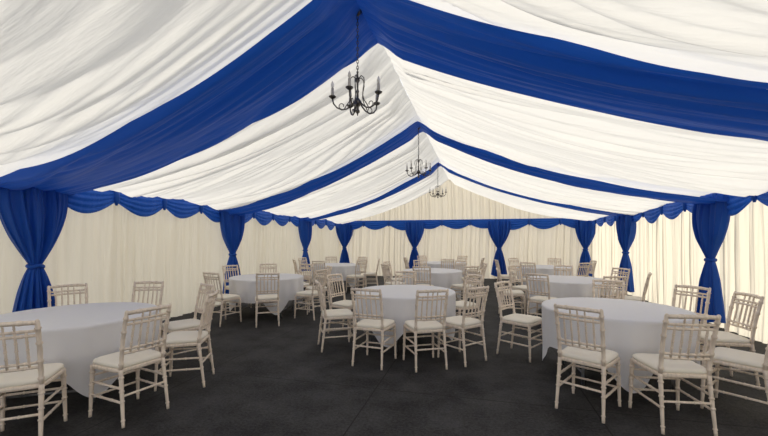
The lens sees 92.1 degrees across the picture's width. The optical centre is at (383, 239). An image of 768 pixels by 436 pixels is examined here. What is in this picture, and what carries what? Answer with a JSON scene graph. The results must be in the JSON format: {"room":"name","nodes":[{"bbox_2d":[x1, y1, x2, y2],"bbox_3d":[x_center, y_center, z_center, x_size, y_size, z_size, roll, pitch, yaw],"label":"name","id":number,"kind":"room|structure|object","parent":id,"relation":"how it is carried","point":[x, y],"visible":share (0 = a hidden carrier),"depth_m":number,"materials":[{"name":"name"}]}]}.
{"room":"event hall","nodes":[
{"label":"event hall","id":0,"kind":"room"},
{"bbox_2d":[0,203,340,319],"bbox_3d":[-4.173,0.375,6.861,0.130,2.250,18.746,0,0,14],"label":"wall","id":1,"kind":"structure","parent":0,"point":[112,248],"depth_m":6.71,"materials":[{"name":"beige fabric"}]},
{"bbox_2d":[0,187,67,311],"bbox_3d":[-4.504,0.335,4.787,0.370,2.130,0.793,0,0,14],"label":"drape","id":2,"kind":"object","parent":1,"relation":"attached to","point":[33,219],"visible":0.74,"depth_m":4.69,"materials":[{"name":"blue fabric"}]},
{"bbox_2d":[68,190,339,229],"bbox_3d":[-4.047,-0.596,6.855,0.090,0.428,18.795,0,0,14],"label":"swag valance","id":3,"kind":"object","parent":1,"relation":"attached to","point":[91,201],"visible":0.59,"depth_m":6.62,"materials":[{"name":"blue fabric"}]},
{"bbox_2d":[220,211,245,293],"bbox_3d":[-3.529,0.335,8.633,0.390,2.130,0.854,0,0,14],"label":"drape","id":4,"kind":"object","parent":1,"relation":"attached to","point":[232,227],"visible":0.7,"depth_m":8.51,"materials":[{"name":"blue fabric"}]},
{"bbox_2d":[298,218,311,280],"bbox_3d":[-2.603,0.335,12.270,0.370,2.130,0.793,0,0,14],"label":"drape","id":5,"kind":"object","parent":1,"relation":"attached to","point":[305,227],"visible":0.69,"depth_m":12.12,"materials":[{"name":"blue fabric"}]},
{"bbox_2d":[336,223,352,262],"bbox_3d":[-1.663,0.335,15.585,0.854,2.130,0.390,0,0,-32],"label":"drape","id":6,"kind":"object","parent":1,"relation":"attached to","point":[344,233],"visible":0.73,"depth_m":15.50,"materials":[{"name":"blue fabric"}]},
{"bbox_2d":[0,0,767,223],"bbox_3d":[0.559,-1.519,5.655,9.800,1.818,18.738,0,0,14],"label":"ceiling","id":7,"kind":"structure","parent":0,"point":[73,73],"depth_m":4.07,"materials":[{"name":"white fabric"}]},
{"bbox_2d":[0,0,767,194],"bbox_3d":[0.044,-1.410,3.626,9.800,1.721,1.190,0,0,14],"label":"drape","id":8,"kind":"object","parent":7,"relation":"hanging from","point":[318,41],"visible":0.97,"depth_m":3.50,"materials":[{"name":"blue fabric"}]},
{"bbox_2d":[329,9,381,115],"bbox_3d":[-0.284,-1.762,3.674,0.526,1.055,0.542,0,0,-2],"label":"chandelier","id":9,"kind":"object","parent":8,"relation":"hanging from","point":[357,102],"visible":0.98,"depth_m":3.66,"materials":[{"name":"brown metal"}]},
{"bbox_2d":[304,162,624,221],"bbox_3d":[1.921,-1.413,11.016,9.800,1.714,0.600,0,0,14],"label":"drape","id":10,"kind":"object","parent":7,"relation":"hanging from","point":[409,183],"visible":0.91,"depth_m":11.04,"materials":[{"name":"blue fabric"}]},
{"bbox_2d":[429,164,446,197],"bbox_3d":[1.588,-1.762,11.038,0.526,1.055,0.542,0,0,-8],"label":"chandelier","id":11,"kind":"object","parent":10,"relation":"hanging from","point":[437,191],"visible":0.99,"depth_m":11.03,"materials":[{"name":"brown metal"}]},
{"bbox_2d":[218,121,728,215],"bbox_3d":[0.988,-1.395,7.343,9.800,1.750,0.720,0,0,14],"label":"drape","id":12,"kind":"object","parent":7,"relation":"hanging from","point":[409,133],"visible":0.94,"depth_m":7.13,"materials":[{"name":"blue fabric"}]},
{"bbox_2d":[405,127,431,178],"bbox_3d":[0.677,-1.762,7.464,0.526,1.055,0.542,0,0,25],"label":"chandelier","id":13,"kind":"object","parent":12,"relation":"hanging from","point":[418,172],"visible":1,"depth_m":7.45,"materials":[{"name":"brown metal"}]},
{"bbox_2d":[0,276,767,435],"bbox_3d":[0.530,1.500,5.540,9.900,0.001,19.100,0,0,14],"label":"floor","id":14,"kind":"structure","parent":0,"point":[269,379],"depth_m":3.64,"materials":[{"name":"grey carpet"}]},
{"bbox_2d":[0,319,67,435],"bbox_3d":[-2.716,1.031,2.757,0.422,0.941,0.534,0,0,-24],"label":"chair","id":15,"kind":"object","parent":14,"relation":"on","point":[20,376],"visible":1,"depth_m":2.67,"materials":[{"name":"beige wood"}]},
{"bbox_2d":[47,283,88,306],"bbox_3d":[-3.834,1.031,4.522,0.534,0.941,0.422,0,0,44],"label":"chair","id":16,"kind":"object","parent":14,"relation":"on","point":[85,289],"visible":0.3,"depth_m":4.67,"materials":[{"name":"brown wood"}]},
{"bbox_2d":[0,302,160,410],"bbox_3d":[-3.138,1.123,3.744,1.480,0.755,1.480,0,0,-16],"label":"round dining table","id":17,"kind":"object","parent":14,"relation":"on","point":[73,336],"visible":0.62,"depth_m":3.31,"materials":[{"name":"white fabric"}]},
{"bbox_2d":[88,303,171,427],"bbox_3d":[-2.180,1.031,3.208,0.534,0.941,0.422,0,0,25],"label":"chair","id":18,"kind":"object","parent":14,"relation":"on","point":[128,359],"visible":1,"depth_m":3.12,"materials":[{"name":"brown wood"}]},
{"bbox_2d":[131,281,163,316],"bbox_3d":[-3.180,1.031,4.807,0.422,0.941,0.534,0,0,-4],"label":"chair","id":19,"kind":"object","parent":14,"relation":"on","point":[135,282],"visible":0.39,"depth_m":5.01,"materials":[{"name":"brown wood"}]},
{"bbox_2d":[154,290,217,390],"bbox_3d":[-2.064,1.031,3.918,0.534,0.941,0.422,0,0,-11],"label":"chair","id":20,"kind":"object","parent":14,"relation":"on","point":[177,338],"visible":0.94,"depth_m":3.78,"materials":[{"name":"brown wood"}]},
{"bbox_2d":[159,283,214,369],"bbox_3d":[-2.401,1.031,4.534,0.422,0.941,0.534,0,0,42],"label":"chair","id":21,"kind":"object","parent":14,"relation":"on","point":[186,324],"visible":0.5,"depth_m":4.48,"materials":[{"name":"brown wood"}]},
{"bbox_2d":[203,272,241,326],"bbox_3d":[-2.909,1.031,6.639,0.422,0.941,0.534,0,0,26],"label":"chair","id":22,"kind":"object","parent":14,"relation":"on","point":[221,297],"visible":0.69,"depth_m":6.49,"materials":[{"name":"brown wood"}]},
{"bbox_2d":[222,265,251,310],"bbox_3d":[-3.258,1.031,8.162,0.534,0.941,0.422,0,0,34],"label":"chair","id":23,"kind":"object","parent":14,"relation":"on","point":[227,266],"visible":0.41,"depth_m":8.18,"materials":[{"name":"brown wood"}]},
{"bbox_2d":[229,273,303,316],"bbox_3d":[-2.402,1.123,7.565,1.480,0.755,1.480,0,0,5],"label":"round dining table","id":24,"kind":"object","parent":14,"relation":"on","point":[244,286],"visible":0.81,"depth_m":7.04,"materials":[{"name":"white fabric"}]},
{"bbox_2d":[255,272,279,327],"bbox_3d":[-2.070,1.031,6.573,0.422,0.941,0.534,0,0,-19],"label":"chair","id":25,"kind":"object","parent":14,"relation":"on","point":[271,297],"visible":1,"depth_m":6.41,"materials":[{"name":"brown wood"}]},
{"bbox_2d":[259,263,276,305],"bbox_3d":[-2.686,1.031,8.611,0.422,0.941,0.534,0,0,-19],"label":"chair","id":26,"kind":"object","parent":14,"relation":"on","point":[265,267],"visible":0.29,"depth_m":8.81,"materials":[{"name":"brown wood"}]},
{"bbox_2d":[292,259,311,285],"bbox_3d":[-2.400,1.031,10.831,0.534,0.941,0.422,0,0,-23],"label":"chair","id":27,"kind":"object","parent":14,"relation":"on","point":[294,263],"visible":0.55,"depth_m":10.70,"materials":[{"name":"brown wood"}]},
{"bbox_2d":[298,264,312,307],"bbox_3d":[-1.948,1.031,8.543,0.422,0.941,0.534,0,0,29],"label":"chair","id":28,"kind":"object","parent":14,"relation":"on","point":[300,267],"visible":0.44,"depth_m":8.67,"materials":[{"name":"brown wood"}]},
{"bbox_2d":[298,257,312,284],"bbox_3d":[-2.427,1.031,11.788,0.534,0.941,0.422,0,0,28],"label":"chair","id":29,"kind":"object","parent":14,"relation":"on","point":[300,261],"visible":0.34,"depth_m":11.81,"materials":[{"name":"brown wood"}]},
{"bbox_2d":[294,269,327,319],"bbox_3d":[-1.399,1.031,7.163,0.534,0.941,0.422,0,0,26],"label":"chair","id":30,"kind":"object","parent":14,"relation":"on","point":[312,293],"visible":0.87,"depth_m":7.05,"materials":[{"name":"brown wood"}]},
{"bbox_2d":[305,265,331,311],"bbox_3d":[-1.398,1.031,7.949,0.534,0.941,0.422,0,0,-23],"label":"chair","id":31,"kind":"object","parent":14,"relation":"on","point":[330,267],"visible":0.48,"depth_m":7.84,"materials":[{"name":"brown wood"}]},
{"bbox_2d":[312,261,332,294],"bbox_3d":[-1.716,1.031,10.259,0.422,0.941,0.534,0,0,16],"label":"chair","id":32,"kind":"object","parent":14,"relation":"on","point":[322,265],"visible":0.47,"depth_m":10.05,"materials":[{"name":"brown wood"}]},
{"bbox_2d":[325,256,338,285],"bbox_3d":[-1.734,1.031,12.344,0.422,0.941,0.534,0,0,-14],"label":"chair","id":33,"kind":"object","parent":14,"relation":"on","point":[333,256],"visible":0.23,"depth_m":12.55,"materials":[{"name":"brown wood"}]},
{"bbox_2d":[314,279,355,351],"bbox_3d":[-0.698,1.031,5.183,0.534,0.941,0.422,0,0,-17],"label":"chair","id":34,"kind":"object","parent":14,"relation":"on","point":[331,314],"visible":0.94,"depth_m":5.04,"materials":[{"name":"brown wood"}]},
{"bbox_2d":[312,263,360,287],"bbox_3d":[-1.452,1.123,11.318,1.480,0.755,1.480,0,0,-15],"label":"round dining table","id":35,"kind":"object","parent":14,"relation":"on","point":[346,269],"visible":0.5,"depth_m":10.78,"materials":[{"name":"white fabric"}]},
{"bbox_2d":[326,273,365,334],"bbox_3d":[-0.629,1.031,6.002,0.534,0.941,0.422,0,0,32],"label":"chair","id":36,"kind":"object","parent":14,"relation":"on","point":[343,304],"visible":0.56,"depth_m":5.96,"materials":[{"name":"brown wood"}]},
{"bbox_2d":[346,260,367,292],"bbox_3d":[-0.765,1.031,10.506,0.422,0.941,0.534,0,0,-42],"label":"chair","id":37,"kind":"object","parent":14,"relation":"on","point":[355,276],"visible":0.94,"depth_m":10.40,"materials":[{"name":"brown wood"}]},
{"bbox_2d":[357,257,367,286],"bbox_3d":[-0.839,1.031,12.164,0.422,0.941,0.534,0,0,33],"label":"chair","id":38,"kind":"object","parent":14,"relation":"on","point":[358,257],"visible":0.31,"depth_m":12.28,"materials":[{"name":"brown wood"}]},
{"bbox_2d":[363,258,379,287],"bbox_3d":[-0.378,1.031,11.307,0.534,0.941,0.423,0,0,0],"label":"chair","id":39,"kind":"object","parent":14,"relation":"on","point":[367,273],"visible":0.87,"depth_m":11.12,"materials":[{"name":"brown wood"}]},
{"bbox_2d":[350,287,396,369],"bbox_3d":[-0.128,1.031,4.521,0.422,0.941,0.534,0,0,22],"label":"chair","id":40,"kind":"object","parent":14,"relation":"on","point":[367,324],"visible":1,"depth_m":4.38,"materials":[{"name":"brown wood"}]},
{"bbox_2d":[383,261,401,281],"bbox_3d":[0.272,1.031,9.665,0.534,0.941,0.422,0,0,27],"label":"chair","id":41,"kind":"object","parent":14,"relation":"on","point":[393,279],"visible":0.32,"depth_m":9.64,"materials":[{"name":"brown wood"}]},
{"bbox_2d":[381,264,404,284],"bbox_3d":[0.228,1.031,8.731,0.534,0.941,0.422,0,0,-26],"label":"chair","id":42,"kind":"object","parent":14,"relation":"on","point":[384,271],"visible":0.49,"depth_m":8.62,"materials":[{"name":"brown wood"}]},
{"bbox_2d":[355,285,455,351],"bbox_3d":[0.315,1.123,5.454,1.478,0.755,1.482,0,0,-36],"label":"round dining table","id":43,"kind":"object","parent":14,"relation":"on","point":[398,301],"visible":0.62,"depth_m":4.88,"materials":[{"name":"white fabric"}]},
{"bbox_2d":[395,271,416,284],"bbox_3d":[0.391,1.031,6.515,0.422,0.941,0.534,0,0,0],"label":"chair","id":44,"kind":"object","parent":14,"relation":"on","point":[402,272],"visible":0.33,"depth_m":6.72,"materials":[{"name":"brown wood"}]},
{"bbox_2d":[403,257,408,268],"bbox_3d":[0.917,1.031,12.101,0.534,0.941,0.422,0,0,-13],"label":"chair","id":45,"kind":"object","parent":14,"relation":"on","point":[405,258],"visible":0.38,"depth_m":11.99,"materials":[{"name":"brown wood"}]},
{"bbox_2d":[413,260,426,266],"bbox_3d":[1.061,1.031,10.200,0.422,0.941,0.534,0,0,-11],"label":"chair","id":46,"kind":"object","parent":14,"relation":"on","point":[416,264],"visible":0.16,"depth_m":10.42,"materials":[{"name":"brown wood"}]},
{"bbox_2d":[417,255,426,265],"bbox_3d":[1.475,1.031,13.217,0.423,0.941,0.534,0,0,-25],"label":"chair","id":47,"kind":"object","parent":14,"relation":"on","point":[423,258],"visible":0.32,"depth_m":13.42,"materials":[{"name":"brown wood"}]},
{"bbox_2d":[413,266,433,285],"bbox_3d":[0.865,1.031,8.131,0.422,0.941,0.534,0,0,15],"label":"chair","id":48,"kind":"object","parent":14,"relation":"on","point":[421,267],"visible":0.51,"depth_m":7.92,"materials":[{"name":"brown wood"}]},
{"bbox_2d":[402,289,448,371],"bbox_3d":[0.498,1.031,4.434,0.422,0.941,0.534,0,0,-14],"label":"chair","id":49,"kind":"object","parent":14,"relation":"on","point":[417,326],"visible":1,"depth_m":4.28,"materials":[{"name":"brown wood"}]},
{"bbox_2d":[403,268,462,298],"bbox_3d":[1.180,1.123,9.141,1.482,0.755,1.478,0,0,-27],"label":"round dining table","id":50,"kind":"object","parent":14,"relation":"on","point":[440,277],"visible":0.63,"depth_m":8.53,"materials":[{"name":"white fabric"}]},
{"bbox_2d":[422,261,465,283],"bbox_3d":[1.972,1.123,12.295,1.482,0.755,1.475,0,0,-16],"label":"round dining table","id":51,"kind":"object","parent":14,"relation":"on","point":[433,264],"visible":0.26,"depth_m":11.73,"materials":[{"name":"white fabric"}]},
{"bbox_2d":[441,259,453,268],"bbox_3d":[1.895,1.031,11.214,0.422,0.941,0.534,0,0,1],"label":"chair","id":52,"kind":"object","parent":14,"relation":"on","point":[449,261],"visible":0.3,"depth_m":10.99,"materials":[{"name":"brown wood"}]},
{"bbox_2d":[454,260,466,297],"bbox_3d":[1.937,1.031,9.930,0.534,0.941,0.422,0,0,-43],"label":"chair","id":53,"kind":"object","parent":14,"relation":"on","point":[459,263],"visible":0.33,"depth_m":10.05,"materials":[{"name":"brown wood"}]},
{"bbox_2d":[437,286,488,366],"bbox_3d":[1.000,1.031,4.643,0.422,0.941,0.534,0,0,-36],"label":"chair","id":54,"kind":"object","parent":14,"relation":"on","point":[461,323],"visible":0.97,"depth_m":4.53,"materials":[{"name":"brown wood"}]},
{"bbox_2d":[450,266,478,300],"bbox_3d":[1.797,1.031,8.241,0.422,0.941,0.534,0,0,-31],"label":"chair","id":55,"kind":"object","parent":14,"relation":"on","point":[456,286],"visible":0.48,"depth_m":8.11,"materials":[{"name":"brown wood"}]},
{"bbox_2d":[456,274,483,336],"bbox_3d":[1.279,1.031,5.937,0.534,0.941,0.423,0,0,-28],"label":"chair","id":56,"kind":"object","parent":14,"relation":"on","point":[459,304],"visible":0.53,"depth_m":5.89,"materials":[{"name":"brown wood"}]},
{"bbox_2d":[464,263,486,297],"bbox_3d":[2.254,1.031,9.078,0.534,0.941,0.422,0,0,6],"label":"chair","id":57,"kind":"object","parent":14,"relation":"on","point":[483,271],"visible":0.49,"depth_m":8.93,"materials":[{"name":"brown wood"}]},
{"bbox_2d":[467,257,484,279],"bbox_3d":[2.947,1.031,11.865,0.534,0.941,0.422,0,0,25],"label":"chair","id":58,"kind":"object","parent":14,"relation":"on","point":[483,259],"visible":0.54,"depth_m":11.71,"materials":[{"name":"brown wood"}]},
{"bbox_2d":[494,259,515,289],"bbox_3d":[3.441,1.031,10.564,0.534,0.941,0.422,0,0,5],"label":"chair","id":59,"kind":"object","parent":14,"relation":"on","point":[496,261],"visible":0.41,"depth_m":10.39,"materials":[{"name":"brown wood"}]},
{"bbox_2d":[496,268,525,314],"bbox_3d":[2.485,1.031,7.298,0.534,0.941,0.422,0,0,13],"label":"chair","id":60,"kind":"object","parent":14,"relation":"on","point":[515,292],"visible":0.71,"depth_m":7.15,"materials":[{"name":"brown wood"}]},
{"bbox_2d":[508,258,519,284],"bbox_3d":[4.147,1.031,11.425,0.422,0.941,0.534,0,0,-21],"label":"chair","id":61,"kind":"object","parent":14,"relation":"on","point":[511,260],"visible":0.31,"depth_m":11.58,"materials":[{"name":"brown wood"}]},
{"bbox_2d":[508,265,526,311],"bbox_3d":[3.011,1.031,8.042,0.422,0.941,0.534,0,0,-30],"label":"chair","id":62,"kind":"object","parent":14,"relation":"on","point":[522,287],"visible":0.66,"depth_m":8.10,"materials":[{"name":"brown wood"}]},
{"bbox_2d":[494,280,542,362],"bbox_3d":[1.764,1.031,4.858,0.423,0.941,0.534,0,0,-43],"label":"chair","id":63,"kind":"object","parent":14,"relation":"on","point":[529,321],"visible":0.94,"depth_m":4.83,"materials":[{"name":"brown wood"}]},
{"bbox_2d":[520,262,535,297],"bbox_3d":[3.804,1.031,9.583,0.422,0.941,0.534,0,0,41],"label":"chair","id":64,"kind":"object","parent":14,"relation":"on","point":[534,263],"visible":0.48,"depth_m":9.44,"materials":[{"name":"brown wood"}]},
{"bbox_2d":[525,273,555,315],"bbox_3d":[2.733,1.031,6.387,0.534,0.941,0.422,0,0,-45],"label":"chair","id":65,"kind":"object","parent":14,"relation":"on","point":[536,299],"visible":0.69,"depth_m":6.29,"materials":[{"name":"brown wood"}]},
{"bbox_2d":[517,265,571,284],"bbox_3d":[4.499,1.123,10.416,1.456,0.755,1.474,0,0,-40],"label":"round dining table","id":66,"kind":"object","parent":14,"relation":"on","point":[540,269],"visible":0.42,"depth_m":9.89,"materials":[{"name":"white fabric"}]},
{"bbox_2d":[547,258,561,264],"bbox_3d":[5.155,1.031,11.269,0.422,0.941,0.534,0,0,33],"label":"chair","id":67,"kind":"object","parent":14,"relation":"on","point":[552,260],"visible":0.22,"depth_m":11.47,"materials":[{"name":"brown wood"}]},
{"bbox_2d":[554,265,572,275],"bbox_3d":[3.920,1.031,8.070,0.422,0.941,0.534,0,0,24],"label":"chair","id":68,"kind":"object","parent":14,"relation":"on","point":[560,266],"visible":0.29,"depth_m":8.27,"materials":[{"name":"brown wood"}]},
{"bbox_2d":[527,275,611,312],"bbox_3d":[3.521,1.123,7.103,1.474,0.755,1.456,0,0,-16],"label":"round dining table","id":69,"kind":"object","parent":14,"relation":"on","point":[561,286],"visible":0.42,"depth_m":6.57,"materials":[{"name":"white fabric"}]},
{"bbox_2d":[576,263,589,276],"bbox_3d":[4.894,1.031,9.403,0.422,0.941,0.534,0,0,-23],"label":"chair","id":70,"kind":"object","parent":14,"relation":"on","point":[579,266],"visible":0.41,"depth_m":9.20,"materials":[{"name":"brown wood"}]},
{"bbox_2d":[574,260,596,276],"bbox_3d":[5.556,1.031,10.248,0.534,0.941,0.422,0,0,8],"label":"chair","id":71,"kind":"object","parent":14,"relation":"on","point":[595,262],"visible":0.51,"depth_m":10.17,"materials":[{"name":"brown wood"}]},
{"bbox_2d":[554,303,621,423],"bbox_3d":[1.808,1.031,3.303,0.534,0.941,0.422,0,0,-44],"label":"chair","id":72,"kind":"object","parent":14,"relation":"on","point":[587,354],"visible":1,"depth_m":3.20,"materials":[{"name":"brown wood"}]},
{"bbox_2d":[592,279,624,299],"bbox_3d":[3.058,1.031,5.032,0.423,0.941,0.534,0,0,29],"label":"chair","id":73,"kind":"object","parent":14,"relation":"on","point":[593,280],"visible":0.3,"depth_m":5.21,"materials":[{"name":"brown wood"}]},
{"bbox_2d":[600,276,626,298],"bbox_3d":[3.598,1.031,6.034,0.422,0.941,0.534,0,0,-6],"label":"chair","id":74,"kind":"object","parent":14,"relation":"on","point":[604,277],"visible":0.24,"depth_m":5.82,"materials":[{"name":"brown wood"}]},
{"bbox_2d":[610,267,629,294],"bbox_3d":[4.550,1.031,7.374,0.534,0.941,0.422,0,0,-18],"label":"chair","id":75,"kind":"object","parent":14,"relation":"on","point":[613,268],"visible":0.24,"depth_m":7.37,"materials":[{"name":"brown wood"}]},
{"bbox_2d":[541,297,700,392],"bbox_3d":[2.539,1.123,4.106,1.456,0.755,1.474,0,0,10],"label":"round dining table","id":76,"kind":"object","parent":14,"relation":"on","point":[631,327],"visible":0.72,"depth_m":3.56,"materials":[{"name":"white fabric"}]},
{"bbox_2d":[620,272,651,301],"bbox_3d":[4.351,1.031,6.461,0.534,0.941,0.423,0,0,38],"label":"chair","id":77,"kind":"object","parent":14,"relation":"on","point":[635,298],"visible":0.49,"depth_m":6.27,"materials":[{"name":"brown wood"}]},
{"bbox_2d":[628,313,720,435],"bbox_3d":[2.366,1.031,3.036,0.422,0.941,0.534,0,0,7],"label":"chair","id":78,"kind":"object","parent":14,"relation":"on","point":[671,365],"visible":1,"depth_m":2.87,"materials":[{"name":"brown wood"}]},
{"bbox_2d":[672,284,710,352],"bbox_3d":[3.562,1.031,4.452,0.534,0.941,0.422,0,0,-21],"label":"chair","id":79,"kind":"object","parent":14,"relation":"on","point":[675,293],"visible":0.33,"depth_m":4.49,"materials":[{"name":"brown wood"}]},
{"bbox_2d":[700,291,764,389],"bbox_3d":[3.597,1.031,3.928,0.534,0.941,0.423,0,0,11],"label":"chair","id":80,"kind":"object","parent":14,"relation":"on","point":[725,338],"visible":0.56,"depth_m":3.80,"materials":[{"name":"brown wood"}]},
{"bbox_2d":[700,343,767,408],"bbox_3d":[3.139,1.031,3.202,0.422,0.941,0.534,0,0,-34],"label":"chair","id":81,"kind":"object","parent":14,"relation":"on","point":[730,357],"visible":0.8,"depth_m":3.16,"materials":[{"name":"brown wood"}]},
{"bbox_2d":[341,179,591,278],"bbox_3d":[2.860,-0.458,14.713,9.900,3.916,0.127,0,0,14],"label":"wall","id":82,"kind":"structure","parent":0,"point":[529,243],"depth_m":14.67,"materials":[{"name":"beige fabric"}]},
{"bbox_2d":[405,222,424,268],"bbox_3d":[1.236,0.335,14.949,0.793,2.130,0.370,0,0,14],"label":"drape","id":83,"kind":"object","parent":82,"relation":"attached to","point":[414,231],"visible":0.8,"depth_m":14.88,"materials":[{"name":"blue fabric"}]},
{"bbox_2d":[349,218,576,229],"bbox_3d":[2.856,-0.596,14.607,9.845,0.428,0.090,0,0,14],"label":"swag valance","id":84,"kind":"object","parent":82,"relation":"attached to","point":[541,223],"visible":0.83,"depth_m":14.51,"materials":[{"name":"blue fabric"}]},
{"bbox_2d":[487,221,510,276],"bbox_3d":[4.400,0.335,14.148,0.854,2.130,0.390,0,0,14],"label":"drape","id":85,"kind":"object","parent":82,"relation":"attached to","point":[499,231],"visible":0.94,"depth_m":14.08,"materials":[{"name":"blue fabric"}]},
{"bbox_2d":[591,200,767,343],"bbox_3d":[5.292,0.375,4.457,0.131,2.250,18.746,0,0,14],"label":"wall","id":86,"kind":"structure","parent":0,"point":[666,248],"depth_m":7.32,"materials":[{"name":"beige fabric"}]},
{"bbox_2d":[575,220,595,276],"bbox_3d":[7.248,0.335,13.320,0.370,2.130,0.793,0,0,-30],"label":"drape","id":87,"kind":"object","parent":86,"relation":"attached to","point":[585,233],"visible":0.84,"depth_m":13.25,"materials":[{"name":"blue fabric"}]},
{"bbox_2d":[616,215,636,291],"bbox_3d":[6.497,0.335,9.959,0.390,2.130,0.854,0,0,14],"label":"drape","id":88,"kind":"object","parent":86,"relation":"attached to","point":[625,226],"visible":0.8,"depth_m":9.80,"materials":[{"name":"blue fabric"}]},
{"bbox_2d":[591,192,767,226],"bbox_3d":[5.180,-0.596,4.511,0.090,0.428,18.795,0,0,14],"label":"swag valance","id":89,"kind":"object","parent":86,"relation":"attached to","point":[736,204],"visible":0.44,"depth_m":7.45,"materials":[{"name":"blue fabric"}]},
{"bbox_2d":[692,195,729,322],"bbox_3d":[5.571,0.335,6.322,0.370,2.130,0.793,0,0,14],"label":"drape","id":90,"kind":"object","parent":86,"relation":"attached to","point":[710,222],"visible":0.86,"depth_m":6.20,"materials":[{"name":"blue fabric"}]}
]}

